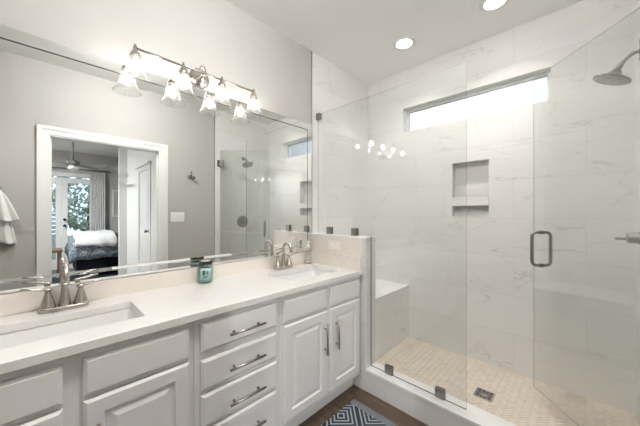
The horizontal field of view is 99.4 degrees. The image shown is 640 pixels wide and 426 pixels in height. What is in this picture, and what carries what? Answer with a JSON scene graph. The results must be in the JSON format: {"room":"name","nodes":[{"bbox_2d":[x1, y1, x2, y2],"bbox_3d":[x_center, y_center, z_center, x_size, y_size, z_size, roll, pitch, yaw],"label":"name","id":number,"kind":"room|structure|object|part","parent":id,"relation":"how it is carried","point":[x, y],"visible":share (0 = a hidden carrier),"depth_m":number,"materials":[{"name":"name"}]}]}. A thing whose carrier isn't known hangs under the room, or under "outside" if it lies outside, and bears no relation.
{"room":"bathroom","nodes":[
{"label":"bathroom","id":0,"kind":"room"},
{"bbox_2d":[0,0,367,293],"bbox_3d":[-0.847,-0.027,1.700,0.120,2.810,4.089,0,0,44],"label":"wall","id":1,"kind":"structure","parent":0,"point":[232,44],"depth_m":1.93,"materials":[{"name":"paint"}]},
{"bbox_2d":[0,251,310,316],"bbox_3d":[-0.758,0.382,1.688,0.020,0.087,1.966,0,0,44],"label":"backsplash","id":2,"kind":"structure","parent":1,"relation":"attached to","point":[16,302],"depth_m":1.45,"materials":[{"name":"stone"}]},
{"bbox_2d":[0,24,311,293],"bbox_3d":[-0.763,-0.222,1.694,0.007,1.114,1.967,0,0,44],"label":"mirror","id":3,"kind":"object","parent":1,"relation":"attached to","point":[104,176],"visible":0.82,"depth_m":1.43,"materials":[{"name":"silver mirror"}]},
{"bbox_2d":[119,44,263,116],"bbox_3d":[-0.709,-0.786,1.635,0.168,0.235,0.824,0,0,44],"label":"vanity light","id":4,"kind":"object","parent":1,"relation":"attached to","point":[198,77],"visible":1,"depth_m":1.65,"materials":[{"name":"silver metal"}]},
{"bbox_2d":[129,44,140,62],"bbox_3d":[-0.938,-0.812,1.377,0.052,0.092,0.052,0,0,44],"label":"socket","id":5,"kind":"object","parent":4,"relation":"attached to","point":[135,57],"depth_m":1.37,"materials":[{"name":"silver metal"}]},
{"bbox_3d":[-0.938,-0.731,1.377,0.136,0.123,0.136,0,0,44],"label":"lamp shade","id":6,"kind":"part","parent":4,"relation":"part of","materials":[{"name":"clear glass"}]},
{"bbox_3d":[-0.938,-0.739,1.377,0.033,0.054,0.033,0,0,44],"label":"bulb","id":7,"kind":"part","parent":4,"relation":"part of","materials":[{"name":"white glass"}]},
{"bbox_2d":[178,62,187,78],"bbox_3d":[-0.777,-0.812,1.543,0.052,0.092,0.052,0,0,44],"label":"socket","id":8,"kind":"object","parent":4,"relation":"attached to","point":[183,73],"depth_m":1.53,"materials":[{"name":"silver metal"}]},
{"bbox_3d":[-0.777,-0.731,1.543,0.136,0.123,0.136,0,0,44],"label":"lamp shade","id":9,"kind":"part","parent":4,"relation":"part of","materials":[{"name":"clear glass"}]},
{"bbox_3d":[-0.777,-0.739,1.543,0.033,0.054,0.033,0,0,44],"label":"bulb","id":10,"kind":"part","parent":4,"relation":"part of","materials":[{"name":"white glass"}]},
{"bbox_3d":[-0.713,-0.864,1.659,0.071,0.078,0.046,0,0,44],"label":"arm","id":11,"kind":"part","parent":4,"relation":"part of","materials":[{"name":"silver metal"}]},
{"bbox_2d":[218,76,225,91],"bbox_3d":[-0.617,-0.812,1.706,0.052,0.092,0.052,0,0,44],"label":"socket","id":12,"kind":"object","parent":4,"relation":"attached to","point":[221,85],"depth_m":1.69,"materials":[{"name":"silver metal"}]},
{"bbox_3d":[-0.617,-0.739,1.706,0.033,0.054,0.033,0,0,44],"label":"bulb","id":13,"kind":"part","parent":4,"relation":"part of","materials":[{"name":"white glass"}]},
{"bbox_2d":[250,88,256,101],"bbox_3d":[-0.458,-0.812,1.870,0.052,0.092,0.052,0,0,44],"label":"socket","id":14,"kind":"object","parent":4,"relation":"attached to","point":[253,97],"depth_m":1.86,"materials":[{"name":"silver metal"}]},
{"bbox_3d":[-0.458,-0.739,1.870,0.033,0.054,0.033,0,0,44],"label":"bulb","id":15,"kind":"part","parent":4,"relation":"part of","materials":[{"name":"white glass"}]},
{"bbox_2d":[316,113,321,120],"bbox_3d":[-0.008,-0.866,2.438,0.048,0.057,0.032,0,0,44],"label":"glass clamp","id":16,"kind":"object","parent":1,"relation":"attached to","point":[318,115],"visible":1,"depth_m":2.43,"materials":[{"name":"silver metal"}]},
{"bbox_2d":[375,287,408,359],"bbox_3d":[0.450,1.028,2.601,0.478,0.580,0.748,0,0,44],"label":"shower bench","id":17,"kind":"object","parent":1,"relation":"attached to","point":[391,311],"visible":0.21,"depth_m":2.46,"materials":[{"name":"tile"}]},
{"bbox_2d":[375,278,408,300],"bbox_3d":[0.453,0.728,2.600,0.483,0.020,0.745,0,0,44],"label":"bench top","id":18,"kind":"object","parent":17,"relation":"on","point":[383,288],"depth_m":2.61,"materials":[{"name":"stone"}]},
{"bbox_2d":[322,235,374,390],"bbox_3d":[0.178,0.755,2.254,0.573,1.125,0.130,0,0,44],"label":"wall","id":19,"kind":"structure","parent":0,"point":[367,280],"depth_m":2.03,"materials":[{"name":"paint"}]},
{"bbox_2d":[311,51,311,124],"bbox_3d":[-0.073,-0.626,2.405,0.010,1.611,0.006,0,0,44],"label":"trim","id":20,"kind":"structure","parent":19,"relation":"attached to","point":[311,51],"depth_m":2.40,"materials":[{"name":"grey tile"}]},
{"bbox_2d":[326,227,332,233],"bbox_3d":[0.085,0.151,2.347,0.056,0.060,0.031,0,0,44],"label":"glass clamp","id":21,"kind":"object","parent":19,"relation":"attached to","point":[329,230],"visible":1,"depth_m":2.33,"materials":[{"name":"silver metal"}]},
{"bbox_2d":[312,235,362,269],"bbox_3d":[0.122,0.309,2.211,0.552,0.230,0.010,0,0,44],"label":"panel","id":22,"kind":"object","parent":19,"relation":"attached to","point":[348,246],"visible":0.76,"depth_m":2.15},
{"bbox_2d":[328,240,339,249],"bbox_3d":[0.112,0.264,2.208,0.118,0.072,0.007,0,0,44],"label":"outlet","id":23,"kind":"object","parent":22,"relation":"attached to","point":[335,245],"visible":1,"depth_m":2.20,"materials":[{"name":"beige plastic"}]},
{"bbox_2d":[312,232,375,238],"bbox_3d":[0.179,0.187,2.253,0.575,0.012,0.136,0,0,44],"label":"trim","id":24,"kind":"structure","parent":19,"relation":"on","point":[322,233],"depth_m":2.16,"materials":[{"name":"stone"}]},
{"bbox_2d":[351,228,358,235],"bbox_3d":[0.278,0.151,2.159,0.056,0.060,0.031,0,0,44],"label":"glass clamp","id":25,"kind":"object","parent":19,"relation":"attached to","point":[354,231],"visible":1,"depth_m":2.15,"materials":[{"name":"silver metal"}]},
{"bbox_2d":[366,362,517,425],"bbox_3d":[0.879,1.164,1.569,1.384,0.018,0.138,0,0,44],"label":"trim","id":26,"kind":"structure","parent":19,"relation":"attached to","point":[476,416],"depth_m":1.67,"materials":[{"name":"stone"}]},
{"bbox_2d":[385,363,392,375],"bbox_3d":[0.495,1.125,1.947,0.056,0.060,0.031,0,0,44],"label":"glass clamp","id":27,"kind":"object","parent":26,"relation":"on","point":[388,368],"visible":1,"depth_m":1.93,"materials":[{"name":"silver metal"}]},
{"bbox_2d":[318,232,466,409],"bbox_3d":[0.421,0.136,2.019,1.224,2.039,0.008,0,0,44],"label":"screen","id":28,"kind":"object","parent":26,"relation":"on","point":[318,232],"visible":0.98,"depth_m":1.80,"materials":[{"name":"clear glass"}]},
{"bbox_2d":[435,385,445,399],"bbox_3d":[0.751,1.125,1.696,0.056,0.060,0.031,0,0,44],"label":"glass clamp","id":29,"kind":"object","parent":26,"relation":"on","point":[440,392],"visible":1,"depth_m":1.69,"materials":[{"name":"silver metal"}]},
{"bbox_2d":[298,384,427,425],"bbox_3d":[-0.374,1.348,0.625,2.098,0.060,3.012,0,0,44],"label":"floor","id":30,"kind":"structure","parent":0,"point":[393,414],"depth_m":1.82,"materials":[{"name":"brown wood"}]},
{"bbox_2d":[0,321,193,425],"bbox_3d":[-0.976,0.888,1.063,0.577,0.860,0.755,0,0,44],"label":"base cabinet","id":31,"kind":"object","parent":30,"relation":"on","point":[148,379],"visible":0.95,"depth_m":0.96,"materials":[{"name":"paint"}]},
{"bbox_3d":[-0.932,0.900,0.759,0.020,0.544,0.308,0,0,44],"label":"door","id":32,"kind":"part","parent":31,"relation":"part of","materials":[{"name":"paint"}]},
{"bbox_3d":[-0.672,0.900,1.025,0.020,0.544,0.338,0,0,44],"label":"door","id":33,"kind":"part","parent":31,"relation":"part of","materials":[{"name":"paint"}]},
{"bbox_2d":[194,298,278,425],"bbox_3d":[-0.553,0.888,1.496,0.577,0.860,0.452,0,0,44],"label":"base cabinet","id":34,"kind":"object","parent":30,"relation":"on","point":[236,352],"visible":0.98,"depth_m":1.30,"materials":[{"name":"paint"}]},
{"bbox_3d":[-0.378,0.869,1.325,0.020,0.142,0.404,0,0,44],"label":"drawer","id":35,"kind":"part","parent":34,"relation":"part of","materials":[{"name":"paint"}]},
{"bbox_3d":[-0.378,0.712,1.325,0.020,0.133,0.404,0,0,44],"label":"drawer","id":36,"kind":"part","parent":34,"relation":"part of","materials":[{"name":"paint"}]},
{"bbox_3d":[-0.378,0.548,1.325,0.020,0.126,0.404,0,0,44],"label":"drawer","id":37,"kind":"part","parent":34,"relation":"part of","materials":[{"name":"paint"}]},
{"bbox_3d":[-0.378,1.064,1.325,0.020,0.216,0.404,0,0,44],"label":"drawer","id":38,"kind":"part","parent":34,"relation":"part of","materials":[{"name":"paint"}]},
{"bbox_3d":[-0.350,0.885,1.317,0.035,0.012,0.192,0,0,44],"label":"handle","id":39,"kind":"part","parent":34,"relation":"part of","materials":[{"name":"silver metal"}]},
{"bbox_3d":[-0.350,0.722,1.317,0.035,0.012,0.192,0,0,44],"label":"handle","id":40,"kind":"part","parent":34,"relation":"part of","materials":[{"name":"silver metal"}]},
{"bbox_3d":[-0.350,0.559,1.317,0.035,0.012,0.192,0,0,44],"label":"handle","id":41,"kind":"part","parent":34,"relation":"part of","materials":[{"name":"silver metal"}]},
{"bbox_3d":[-0.350,1.056,1.317,0.035,0.012,0.192,0,0,44],"label":"handle","id":42,"kind":"part","parent":34,"relation":"part of","materials":[{"name":"silver metal"}]},
{"bbox_2d":[279,275,359,425],"bbox_3d":[-0.133,0.888,1.927,0.577,0.860,0.747,0,0,44],"label":"base cabinet","id":43,"kind":"object","parent":30,"relation":"on","point":[319,327],"visible":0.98,"depth_m":1.69,"materials":[{"name":"paint"}]},
{"bbox_2d":[0,262,362,374],"bbox_3d":[-0.567,0.441,1.501,0.555,0.032,1.967,0,0,44],"label":"countertop","id":44,"kind":"structure","parent":43,"relation":"on","point":[159,309],"depth_m":1.22,"materials":[{"name":"stone"}]},
{"bbox_2d":[20,263,102,313],"bbox_3d":[-1.105,0.322,1.177,0.138,0.206,0.268,0,0,44],"label":"faucet","id":45,"kind":"object","parent":44,"relation":"on","point":[48,305],"visible":1,"depth_m":1.18,"materials":[{"name":"silver metal"}]},
{"bbox_3d":[-1.190,0.325,1.140,0.030,0.027,0.096,0,0,38],"label":"lever","id":46,"kind":"part","parent":45,"relation":"part of","materials":[{"name":"silver metal"}]},
{"bbox_3d":[-1.170,0.374,1.166,0.055,0.074,0.055,0,0,44],"label":"handle","id":47,"kind":"part","parent":45,"relation":"part of","materials":[{"name":"silver metal"}]},
{"bbox_3d":[-1.133,0.416,1.204,0.060,0.018,0.166,0,0,44],"label":"plate","id":48,"kind":"part","parent":45,"relation":"part of","materials":[{"name":"silver metal"}]},
{"bbox_3d":[-1.103,0.315,1.175,0.130,0.193,0.046,0,0,44],"label":"spout","id":49,"kind":"part","parent":45,"relation":"part of","materials":[{"name":"silver metal"}]},
{"bbox_3d":[-1.096,0.374,1.242,0.055,0.074,0.055,0,0,44],"label":"handle","id":50,"kind":"part","parent":45,"relation":"part of","materials":[{"name":"silver metal"}]},
{"bbox_3d":[-1.070,0.325,1.263,0.096,0.027,0.030,0,0,-39],"label":"lever","id":51,"kind":"part","parent":45,"relation":"part of","materials":[{"name":"silver metal"}]},
{"bbox_2d":[0,307,138,349],"bbox_3d":[-0.975,0.532,1.056,0.317,0.147,0.498,0,0,44],"label":"sink","id":52,"kind":"object","parent":44,"relation":"in","point":[7,340],"visible":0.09,"depth_m":1.14,"materials":[{"name":"white ceramic"}]},
{"bbox_2d":[198,259,212,282],"bbox_3d":[-0.701,0.358,1.663,0.086,0.133,0.085,0,0,44],"label":"candle jar","id":53,"kind":"object","parent":44,"relation":"on","point":[205,273],"visible":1,"depth_m":1.63,"materials":[{"name":"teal glass"}]},
{"bbox_3d":[-0.701,0.302,1.663,0.081,0.021,0.081,0,0,44],"label":"lid","id":54,"kind":"part","parent":53,"relation":"part of","materials":[{"name":"silver metal"}]},
{"bbox_2d":[269,242,297,269],"bbox_3d":[-0.253,0.322,2.053,0.138,0.206,0.268,0,0,44],"label":"faucet","id":55,"kind":"object","parent":44,"relation":"on","point":[284,264],"visible":1,"depth_m":2.06,"materials":[{"name":"silver metal"}]},
{"bbox_3d":[-0.318,0.374,2.042,0.055,0.074,0.055,0,0,44],"label":"handle","id":56,"kind":"part","parent":55,"relation":"part of","materials":[{"name":"silver metal"}]},
{"bbox_3d":[-0.281,0.416,2.080,0.060,0.018,0.166,0,0,44],"label":"plate","id":57,"kind":"part","parent":55,"relation":"part of","materials":[{"name":"silver metal"}]},
{"bbox_3d":[-0.251,0.315,2.050,0.130,0.193,0.046,0,0,44],"label":"spout","id":58,"kind":"part","parent":55,"relation":"part of","materials":[{"name":"silver metal"}]},
{"bbox_3d":[-0.243,0.374,2.118,0.055,0.074,0.055,0,0,44],"label":"handle","id":59,"kind":"part","parent":55,"relation":"part of","materials":[{"name":"silver metal"}]},
{"bbox_2d":[277,269,328,281],"bbox_3d":[-0.113,0.532,1.938,0.317,0.147,0.505,0,0,44],"label":"sink","id":60,"kind":"object","parent":44,"relation":"in","point":[310,273],"visible":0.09,"depth_m":2.10,"materials":[{"name":"white ceramic"}]},
{"bbox_2d":[304,241,311,263],"bbox_3d":[-0.100,0.331,2.294,0.067,0.188,0.066,0,0,25],"label":"soap dispenser","id":61,"kind":"object","parent":44,"relation":"on","point":[308,242],"visible":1,"depth_m":2.28,"materials":[{"name":"clear glass"}]},
{"bbox_2d":[311,250,361,269],"bbox_3d":[0.117,0.377,2.193,0.526,0.097,0.022,0,0,44],"label":"side splash","id":62,"kind":"object","parent":44,"relation":"on","point":[341,260],"visible":1,"depth_m":2.16,"materials":[{"name":"stone"}]},
{"bbox_3d":[-0.081,0.900,1.630,0.020,0.544,0.352,0,0,44],"label":"door","id":63,"kind":"part","parent":43,"relation":"part of","materials":[{"name":"paint"}]},
{"bbox_3d":[0.042,0.802,1.718,0.035,0.192,0.012,0,0,44],"label":"handle","id":64,"kind":"part","parent":43,"relation":"part of","materials":[{"name":"silver metal"}]},
{"bbox_3d":[0.118,0.802,1.796,0.035,0.192,0.012,0,0,44],"label":"handle","id":65,"kind":"part","parent":43,"relation":"part of","materials":[{"name":"silver metal"}]},
{"bbox_3d":[0.177,0.900,1.895,0.020,0.544,0.327,0,0,44],"label":"door","id":66,"kind":"part","parent":43,"relation":"part of","materials":[{"name":"paint"}]},
{"bbox_2d":[321,399,397,425],"bbox_3d":[0.025,1.313,1.255,0.610,0.008,1.231,0,0,44],"label":"rug","id":67,"kind":"object","parent":30,"relation":"on","point":[354,413],"visible":1,"depth_m":1.73,"materials":[{"name":"blue fabric"}]},
{"bbox_2d":[366,372,474,425],"bbox_3d":[0.879,1.246,1.570,1.385,0.145,0.130,0,0,44],"label":"shower curb","id":68,"kind":"object","parent":30,"relation":"on","point":[425,412],"visible":0.57,"depth_m":1.76,"materials":[{"name":"stone"}]},
{"bbox_2d":[226,0,582,84],"bbox_3d":[-0.103,-1.482,0.974,2.198,0.100,4.089,0,0,44],"label":"ceiling","id":69,"kind":"structure","parent":0,"point":[358,37],"depth_m":2.06,"materials":[{"name":"paint"}]},
{"bbox_2d":[393,37,415,49],"bbox_3d":[0.713,-1.428,2.295,0.184,0.006,0.184,0,0,44],"label":"recessed light","id":70,"kind":"object","parent":69,"relation":"in","point":[404,43],"visible":1,"depth_m":2.29,"materials":[{"name":"white plastic"}]},
{"bbox_2d":[479,0,509,12],"bbox_3d":[1.188,-1.428,1.845,0.184,0.006,0.184,0,0,44],"label":"recessed light","id":71,"kind":"object","parent":69,"relation":"in","point":[486,6],"visible":1,"depth_m":1.87,"materials":[{"name":"white plastic"}]},
{"bbox_2d":[368,0,635,412],"bbox_3d":[1.297,-0.027,2.409,2.198,2.810,0.160,0,0,44],"label":"wall","id":72,"kind":"structure","parent":0,"point":[564,165],"depth_m":2.04,"materials":[{"name":"tile"}]},
{"bbox_2d":[452,196,488,205],"bbox_3d":[1.302,-0.098,2.341,0.283,0.076,0.078,0,0,44],"label":"niche shelf","id":73,"kind":"object","parent":72,"relation":"attached to","point":[481,200],"visible":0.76,"depth_m":2.30,"materials":[{"name":"stone"}]},
{"bbox_2d":[455,161,488,216],"bbox_3d":[1.333,-0.202,2.373,0.301,0.500,0.010,0,0,44],"label":"niche","id":74,"kind":"object","parent":72,"relation":"attached to","point":[471,179],"visible":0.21,"depth_m":2.37,"materials":[{"name":"tile"}]},
{"bbox_2d":[406,71,550,131],"bbox_3d":[1.313,-0.931,2.414,1.141,0.238,0.040,0,0,44],"label":"window","id":75,"kind":"structure","parent":72,"relation":"in","point":[546,74],"depth_m":2.30,"materials":[{"name":"white plastic"}]},
{"bbox_2d":[375,341,638,424],"bbox_3d":[1.151,1.277,1.917,1.480,0.082,0.748,0,0,44],"label":"floor","id":76,"kind":"structure","parent":0,"point":[409,341],"depth_m":2.17,"materials":[{"name":"beige tile"}]},
{"bbox_2d":[375,337,638,425],"bbox_3d":[1.152,1.235,1.918,1.478,0.004,0.742,0,0,44],"label":"shower floor mosaic","id":77,"kind":"object","parent":76,"relation":"on","point":[551,405],"visible":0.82,"depth_m":1.87,"materials":[{"name":"tile"}]},
{"bbox_2d":[473,387,495,402],"bbox_3d":[1.113,1.231,1.838,0.110,0.004,0.110,0,0,44],"label":"floor drain","id":78,"kind":"object","parent":77,"relation":"on","point":[479,392],"visible":1,"depth_m":1.84,"materials":[{"name":"silver metal"}]},
{"bbox_2d":[530,230,551,266],"bbox_3d":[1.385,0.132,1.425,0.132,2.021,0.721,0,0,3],"label":"door handle","id":79,"kind":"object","parent":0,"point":[549,263],"depth_m":1.71,"materials":[{"name":"silver metal"}]},
{"bbox_2d":[636,0,639,425],"bbox_3d":[1.720,-0.027,1.355,0.120,2.810,0.997,0,0,44],"label":"wall","id":80,"kind":"structure","parent":0,"point":[637,1],"depth_m":1.59,"materials":[{"name":"tile"}]},
{"bbox_2d":[592,49,639,85],"bbox_3d":[1.568,-0.760,1.425,0.195,0.175,0.156,0,0,44],"label":"sprayer","id":81,"kind":"object","parent":80,"relation":"attached to","point":[615,77],"visible":1,"depth_m":1.41,"materials":[{"name":"silver metal"}]},
{"bbox_3d":[1.601,-0.800,1.393,0.093,0.061,0.018,0,0,44],"label":"arm","id":82,"kind":"part","parent":81,"relation":"part of","materials":[{"name":"silver metal"}]},
{"bbox_2d":[614,232,639,244],"bbox_3d":[1.587,0.128,1.386,0.114,0.176,0.176,0,0,44],"label":"shower valve","id":83,"kind":"object","parent":80,"relation":"attached to","point":[631,237],"visible":1,"depth_m":1.37,"materials":[{"name":"silver metal"}]},
{"bbox_3d":[1.561,0.132,1.401,0.058,0.023,0.020,0,0,30],"label":"lever","id":84,"kind":"part","parent":83,"relation":"part of","materials":[{"name":"silver metal"}]}
]}

